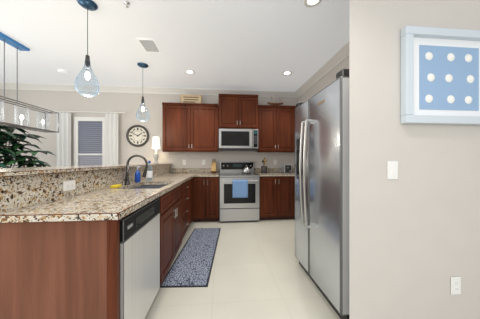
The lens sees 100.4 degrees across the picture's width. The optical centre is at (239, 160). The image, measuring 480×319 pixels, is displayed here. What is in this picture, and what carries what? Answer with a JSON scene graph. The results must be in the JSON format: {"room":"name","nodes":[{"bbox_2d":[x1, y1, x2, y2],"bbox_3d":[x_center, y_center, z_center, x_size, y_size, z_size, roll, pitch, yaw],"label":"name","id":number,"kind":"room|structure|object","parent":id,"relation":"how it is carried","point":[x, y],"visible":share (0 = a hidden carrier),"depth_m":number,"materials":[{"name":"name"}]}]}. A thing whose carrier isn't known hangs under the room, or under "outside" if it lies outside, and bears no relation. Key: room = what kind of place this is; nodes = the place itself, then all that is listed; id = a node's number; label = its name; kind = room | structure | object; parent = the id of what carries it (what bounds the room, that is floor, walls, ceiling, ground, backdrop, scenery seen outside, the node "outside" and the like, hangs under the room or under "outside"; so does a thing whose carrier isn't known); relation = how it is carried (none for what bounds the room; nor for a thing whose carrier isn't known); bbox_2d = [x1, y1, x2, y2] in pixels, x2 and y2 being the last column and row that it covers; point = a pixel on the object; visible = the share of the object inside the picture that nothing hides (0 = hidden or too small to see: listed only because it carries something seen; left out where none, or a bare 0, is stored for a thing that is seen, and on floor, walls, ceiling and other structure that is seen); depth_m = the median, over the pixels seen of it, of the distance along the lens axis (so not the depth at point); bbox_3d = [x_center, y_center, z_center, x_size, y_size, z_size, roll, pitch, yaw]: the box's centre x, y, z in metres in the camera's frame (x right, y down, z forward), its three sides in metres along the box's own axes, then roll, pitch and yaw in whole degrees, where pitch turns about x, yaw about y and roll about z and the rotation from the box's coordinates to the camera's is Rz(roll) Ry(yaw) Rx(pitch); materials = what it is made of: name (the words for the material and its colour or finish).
{"room":"kitchen","nodes":[
{"label":"kitchen","id":0,"kind":"room"},
{"bbox_2d":[0,89,297,173],"bbox_3d":[-1.608,-0.195,4.433,9.040,2.750,0.120,0,0,-5],"label":"wall","id":1,"kind":"structure","parent":0,"point":[128,104],"depth_m":4.29,"materials":[{"name":"paint"}]},
{"bbox_2d":[0,163,171,214],"bbox_3d":[-1.371,0.173,2.685,0.016,0.183,3.397,0,0,-5],"label":"backsplash","id":2,"kind":"structure","parent":1,"relation":"attached to","point":[16,191],"depth_m":1.34,"materials":[{"name":"beige stone"}]},
{"bbox_2d":[63,180,74,191],"bbox_3d":[-1.246,0.180,1.463,0.008,0.072,0.116,0,0,-5],"label":"outlet","id":3,"kind":"object","parent":2,"relation":"attached to","point":[68,185],"visible":1,"depth_m":1.45,"materials":[{"name":"white plastic"}]},
{"bbox_2d":[48,111,124,165],"bbox_3d":[-3.151,0.068,4.166,1.484,2.200,0.123,0,0,-5],"label":"curtains","id":4,"kind":"object","parent":1,"relation":"attached to","point":[63,146],"visible":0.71,"depth_m":4.11,"materials":[{"name":"fabric"}]},
{"bbox_2d":[74,117,104,165],"bbox_3d":[-3.143,-0.145,4.195,0.710,1.550,0.070,0,0,-5],"label":"window","id":5,"kind":"structure","parent":1,"relation":"in","point":[89,140],"depth_m":4.20,"materials":[{"name":"white"}]},
{"bbox_2d":[126,125,148,146],"bbox_3d":[-2.198,-0.540,4.295,0.470,0.470,0.040,0,0,-5],"label":"clock","id":6,"kind":"object","parent":1,"relation":"attached to","point":[137,135],"visible":1,"depth_m":4.30,"materials":[{"name":"brown metal"}]},
{"bbox_2d":[0,82,298,97],"bbox_3d":[-2.315,-1.515,4.255,7.360,0.110,0.105,0,0,-5],"label":"crown molding","id":7,"kind":"structure","parent":1,"relation":"attached to","point":[8,85],"depth_m":4.27,"materials":[{"name":"white"}]},
{"bbox_2d":[162,102,217,151],"bbox_3d":[-1.027,-0.680,4.258,1.128,0.942,0.327,0,0,-5],"label":"upper cabinet","id":8,"kind":"object","parent":1,"relation":"attached to","point":[190,127],"depth_m":4.10,"materials":[{"name":"brown wood"}]},
{"bbox_2d":[180,95,201,102],"bbox_3d":[-1.027,-1.281,4.221,0.440,0.200,0.086,0,0,-5],"label":"sign box","id":9,"kind":"object","parent":8,"relation":"on","point":[190,98],"visible":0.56,"depth_m":4.18,"materials":[{"name":"beige wood"}]},
{"bbox_2d":[218,94,257,129],"bbox_3d":[-0.046,-1.017,4.317,0.823,0.649,0.387,0,0,-5],"label":"upper cabinet","id":10,"kind":"object","parent":1,"relation":"attached to","point":[235,111],"depth_m":4.13,"materials":[{"name":"brown wood"}]},
{"bbox_2d":[219,128,257,150],"bbox_3d":[-0.043,-0.442,4.276,0.814,0.440,0.469,0,0,-5],"label":"microwave","id":11,"kind":"object","parent":10,"relation":"attached to","point":[238,139],"visible":1,"depth_m":4.09,"materials":[{"name":"grey metal"}]},
{"bbox_2d":[255,106,295,151],"bbox_3d":[0.861,-0.680,4.430,0.993,0.942,0.327,0,0,-5],"label":"upper cabinet","id":12,"kind":"object","parent":1,"relation":"attached to","point":[276,124],"depth_m":4.26,"materials":[{"name":"brown wood"}]},
{"bbox_2d":[267,95,283,104],"bbox_3d":[0.811,-1.321,4.391,0.431,0.280,0.100,0,0,-5],"label":"model ship","id":13,"kind":"object","parent":12,"relation":"on","point":[270,103],"visible":0.83,"depth_m":4.37,"materials":[{"name":"brown wood"}]},
{"bbox_2d":[152,137,159,163],"bbox_3d":[-1.737,-0.221,4.140,0.160,0.550,0.160,0,0,-5],"label":"table lamp","id":14,"kind":"object","parent":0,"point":[155,143],"visible":1,"depth_m":4.10,"materials":[{"name":"white ceramic"}]},
{"bbox_2d":[0,0,348,91],"bbox_3d":[-1.263,-1.600,0.638,9.040,0.060,7.740,0,0,-5],"label":"ceiling","id":15,"kind":"structure","parent":0,"point":[263,45],"depth_m":2.63,"materials":[{"name":"paint"}]},
{"bbox_2d":[0,32,58,132],"bbox_3d":[-2.958,-1.014,2.266,0.212,1.110,1.962,0,0,-5],"label":"chandelier","id":16,"kind":"object","parent":15,"relation":"hanging from","point":[4,38],"visible":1,"depth_m":2.71,"materials":[{"name":"blue"}]},
{"bbox_2d":[58,69,67,73],"bbox_3d":[-3.088,-1.552,3.484,0.130,0.034,0.130,0,0,-5],"label":"smoke detector","id":17,"kind":"object","parent":15,"relation":"attached to","point":[62,71],"visible":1,"depth_m":3.46,"materials":[{"name":"white plastic"}]},
{"bbox_2d":[74,0,99,96],"bbox_3d":[-1.520,-1.105,1.994,0.206,0.927,0.206,0,0,-5],"label":"pendant light","id":18,"kind":"object","parent":15,"relation":"hanging from","point":[89,5],"visible":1,"depth_m":1.99,"materials":[{"name":"clear glass"}]},
{"bbox_2d":[123,1,129,7],"bbox_3d":[-1.125,-1.548,1.986,0.060,0.042,0.058,0,0,-5],"label":"sprinkler head","id":19,"kind":"object","parent":15,"relation":"attached to","point":[127,3],"depth_m":1.98,"materials":[{"name":"silver metal"}]},
{"bbox_2d":[136,62,149,121],"bbox_3d":[-1.588,-1.105,3.269,0.206,0.927,0.206,0,0,-5],"label":"pendant light","id":20,"kind":"object","parent":15,"relation":"hanging from","point":[142,65],"visible":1,"depth_m":3.26,"materials":[{"name":"clear glass"}]},
{"bbox_2d":[135,38,161,52],"bbox_3d":[-1.232,-1.561,2.725,0.240,0.016,0.330,0,0,-5],"label":"ceiling vent","id":21,"kind":"object","parent":15,"relation":"in","point":[149,45],"visible":1,"depth_m":2.70,"materials":[{"name":"white metal"}]},
{"bbox_2d":[185,70,194,73],"bbox_3d":[-0.883,-1.565,3.525,0.170,0.008,0.170,0,0,-5],"label":"recessed light","id":22,"kind":"object","parent":15,"relation":"in","point":[189,71],"visible":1,"depth_m":3.52,"materials":[{"name":"white"}]},
{"bbox_2d":[282,71,291,74],"bbox_3d":[0.840,-1.565,3.571,0.170,0.008,0.170,0,0,-5],"label":"recessed light","id":23,"kind":"object","parent":15,"relation":"in","point":[287,73],"visible":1,"depth_m":3.57,"materials":[{"name":"white"}]},
{"bbox_2d":[304,0,321,6],"bbox_3d":[0.712,-1.565,1.953,0.170,0.008,0.170,0,0,-5],"label":"recessed light","id":24,"kind":"object","parent":15,"relation":"in","point":[310,3],"visible":1,"depth_m":1.98,"materials":[{"name":"white"}]},
{"bbox_2d":[145,219,339,318],"bbox_3d":[-1.263,1.210,0.638,9.040,0.060,7.740,0,0,-5],"label":"floor","id":25,"kind":"structure","parent":0,"point":[258,271],"depth_m":1.90,"materials":[{"name":"tile"}]},
{"bbox_2d":[0,125,55,167],"bbox_3d":[-3.312,0.333,2.755,1.264,1.693,1.209,0,0,-5],"label":"plant","id":26,"kind":"object","parent":25,"relation":"on","point":[6,135],"visible":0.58,"depth_m":2.85,"materials":[{"name":"green plant"}]},
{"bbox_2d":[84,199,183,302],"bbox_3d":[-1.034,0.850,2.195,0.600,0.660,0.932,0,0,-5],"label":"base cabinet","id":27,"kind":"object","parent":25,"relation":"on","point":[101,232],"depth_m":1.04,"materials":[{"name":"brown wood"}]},
{"bbox_2d":[110,184,121,187],"bbox_3d":[-1.230,0.251,1.987,0.060,0.027,0.100,0,0,-5],"label":"sponge","id":28,"kind":"object","parent":27,"relation":"on","point":[116,186],"visible":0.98,"depth_m":1.94,"materials":[{"name":"yellow"}]},
{"bbox_2d":[124,154,147,184],"bbox_3d":[-1.168,0.096,2.241,0.254,0.337,0.089,0,0,-5],"label":"faucet","id":29,"kind":"object","parent":27,"relation":"on","point":[127,181],"visible":1,"depth_m":2.24,"materials":[{"name":"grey metal"}]},
{"bbox_2d":[132,185,165,188],"bbox_3d":[-1.006,0.393,2.223,0.396,0.174,0.626,0,0,-5],"label":"sink","id":30,"kind":"object","parent":27,"relation":"in","point":[149,187],"depth_m":2.51,"materials":[{"name":"silver metal"}]},
{"bbox_2d":[120,198,159,318],"bbox_3d":[-0.944,0.749,1.383,0.571,0.855,0.643,0,0,-5],"label":"dishwasher","id":31,"kind":"object","parent":25,"relation":"on","point":[139,258],"visible":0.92,"depth_m":1.30,"materials":[{"name":"grey metal"}]},
{"bbox_2d":[132,179,191,235],"bbox_3d":[-1.103,0.743,2.956,0.600,0.874,0.711,0,0,-5],"label":"base cabinet","id":32,"kind":"object","parent":25,"relation":"on","point":[174,188],"depth_m":2.53,"materials":[{"name":"brown wood"}]},
{"bbox_2d":[135,167,140,181],"bbox_3d":[-1.275,0.167,2.495,0.068,0.194,0.065,0,0,-5],"label":"soap bottle","id":33,"kind":"object","parent":32,"relation":"on","point":[137,176],"visible":1,"depth_m":2.47,"materials":[{"name":"blue plastic"}]},
{"bbox_2d":[146,161,152,180],"bbox_3d":[-1.225,0.130,2.700,0.081,0.268,0.080,0,0,-5],"label":"dish soap bottle","id":34,"kind":"object","parent":32,"relation":"on","point":[149,174],"visible":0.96,"depth_m":2.69,"materials":[{"name":"clear"}]},
{"bbox_2d":[160,175,195,221],"bbox_3d":[-1.136,0.743,3.546,0.642,0.874,0.470,0,0,-5],"label":"base cabinet","id":35,"kind":"object","parent":25,"relation":"on","point":[193,177],"depth_m":3.69,"materials":[{"name":"brown wood"}]},
{"bbox_2d":[160,228,220,287],"bbox_3d":[-0.546,1.175,2.679,0.455,0.008,1.630,0,0,-1],"label":"rug","id":36,"kind":"object","parent":25,"relation":"on","point":[191,266],"visible":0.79,"depth_m":2.33,"materials":[{"name":"blue fabric"}]},
{"bbox_2d":[196,175,218,221],"bbox_3d":[-0.679,0.743,4.128,0.497,0.874,0.647,0,0,-5],"label":"base cabinet","id":37,"kind":"object","parent":25,"relation":"on","point":[207,186],"depth_m":3.81,"materials":[{"name":"brown wood"}]},
{"bbox_2d":[172,171,195,174],"bbox_3d":[-1.207,0.285,4.076,0.564,0.041,0.655,0,0,-5],"label":"countertop","id":38,"kind":"structure","parent":37,"relation":"on","point":[173,172],"depth_m":4.29,"materials":[{"name":"beige stone"}]},
{"bbox_2d":[211,159,215,172],"bbox_3d":[-0.565,0.110,4.334,0.100,0.309,0.210,0,0,-5],"label":"knife block","id":39,"kind":"object","parent":37,"relation":"on","point":[213,167],"visible":1,"depth_m":4.27,"materials":[{"name":"brown wood"}]},
{"bbox_2d":[219,161,259,222],"bbox_3d":[-0.032,0.593,4.125,0.776,1.175,0.768,0,0,-5],"label":"range","id":40,"kind":"object","parent":25,"relation":"on","point":[239,191],"visible":1,"depth_m":3.82,"materials":[{"name":"grey metal"}]},
{"bbox_2d":[232,179,247,197],"bbox_3d":[0.004,0.524,3.766,0.290,0.332,0.045,0,0,-5],"label":"towel","id":41,"kind":"object","parent":40,"relation":"hanging from","point":[239,186],"depth_m":3.75,"materials":[{"name":"blue fabric"}]},
{"bbox_2d":[242,163,253,173],"bbox_3d":[0.166,0.161,4.303,0.234,0.202,0.184,0,0,-5],"label":"kettle","id":42,"kind":"object","parent":40,"relation":"on","point":[246,170],"depth_m":4.24,"materials":[{"name":"silver metal"}]},
{"bbox_2d":[260,175,294,219],"bbox_3d":[0.726,0.743,4.256,0.742,0.874,0.647,0,0,-5],"label":"base cabinet","id":43,"kind":"object","parent":25,"relation":"on","point":[277,192],"depth_m":3.94,"materials":[{"name":"brown wood"}]},
{"bbox_2d":[261,158,266,172],"bbox_3d":[0.526,0.098,4.366,0.128,0.333,0.128,0,0,-5],"label":"utensil crock","id":44,"kind":"object","parent":43,"relation":"on","point":[264,167],"visible":1,"depth_m":4.32,"materials":[{"name":"grey"}]},
{"bbox_2d":[281,164,291,172],"bbox_3d":[1.008,0.171,4.374,0.160,0.187,0.294,0,0,-5],"label":"toaster","id":45,"kind":"object","parent":43,"relation":"on","point":[286,168],"visible":1,"depth_m":4.24,"materials":[{"name":"silver metal"}]},
{"bbox_2d":[295,69,348,318],"bbox_3d":[1.076,0.263,1.894,0.973,1.835,0.912,0,0,-5],"label":"refrigerator","id":46,"kind":"object","parent":25,"relation":"on","point":[322,186],"visible":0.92,"depth_m":1.62,"materials":[{"name":"grey metal"}]},
{"bbox_2d":[298,56,348,101],"bbox_3d":[1.549,-0.195,3.063,0.120,2.750,3.180,0,0,-5],"label":"wall","id":47,"kind":"structure","parent":0,"point":[323,82],"depth_m":3.44,"materials":[{"name":"paint"}]},
{"bbox_2d":[295,41,348,96],"bbox_3d":[1.442,-1.515,2.985,0.105,0.110,3.045,0,0,-5],"label":"crown molding","id":48,"kind":"structure","parent":47,"relation":"attached to","point":[336,59],"depth_m":3.29,"materials":[{"name":"white wood"}]},
{"bbox_2d":[349,0,479,318],"bbox_3d":[1.881,-0.195,1.431,2.394,2.750,0.131,0,0,-5],"label":"wall","id":49,"kind":"structure","parent":0,"point":[414,237],"depth_m":1.30,"materials":[{"name":"paint"}]},
{"bbox_2d":[401,26,479,124],"bbox_3d":[1.364,-0.545,1.304,0.647,0.610,0.045,0,0,-5],"label":"framed artwork","id":50,"kind":"object","parent":49,"relation":"attached to","point":[440,76],"visible":1,"depth_m":1.30,"materials":[{"name":"white"}]},
{"bbox_2d":[451,277,460,294],"bbox_3d":[1.436,0.830,1.330,0.072,0.116,0.008,0,0,-5],"label":"outlet","id":51,"kind":"object","parent":49,"relation":"attached to","point":[455,285],"visible":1,"depth_m":1.33,"materials":[{"name":"white plastic"}]}
]}

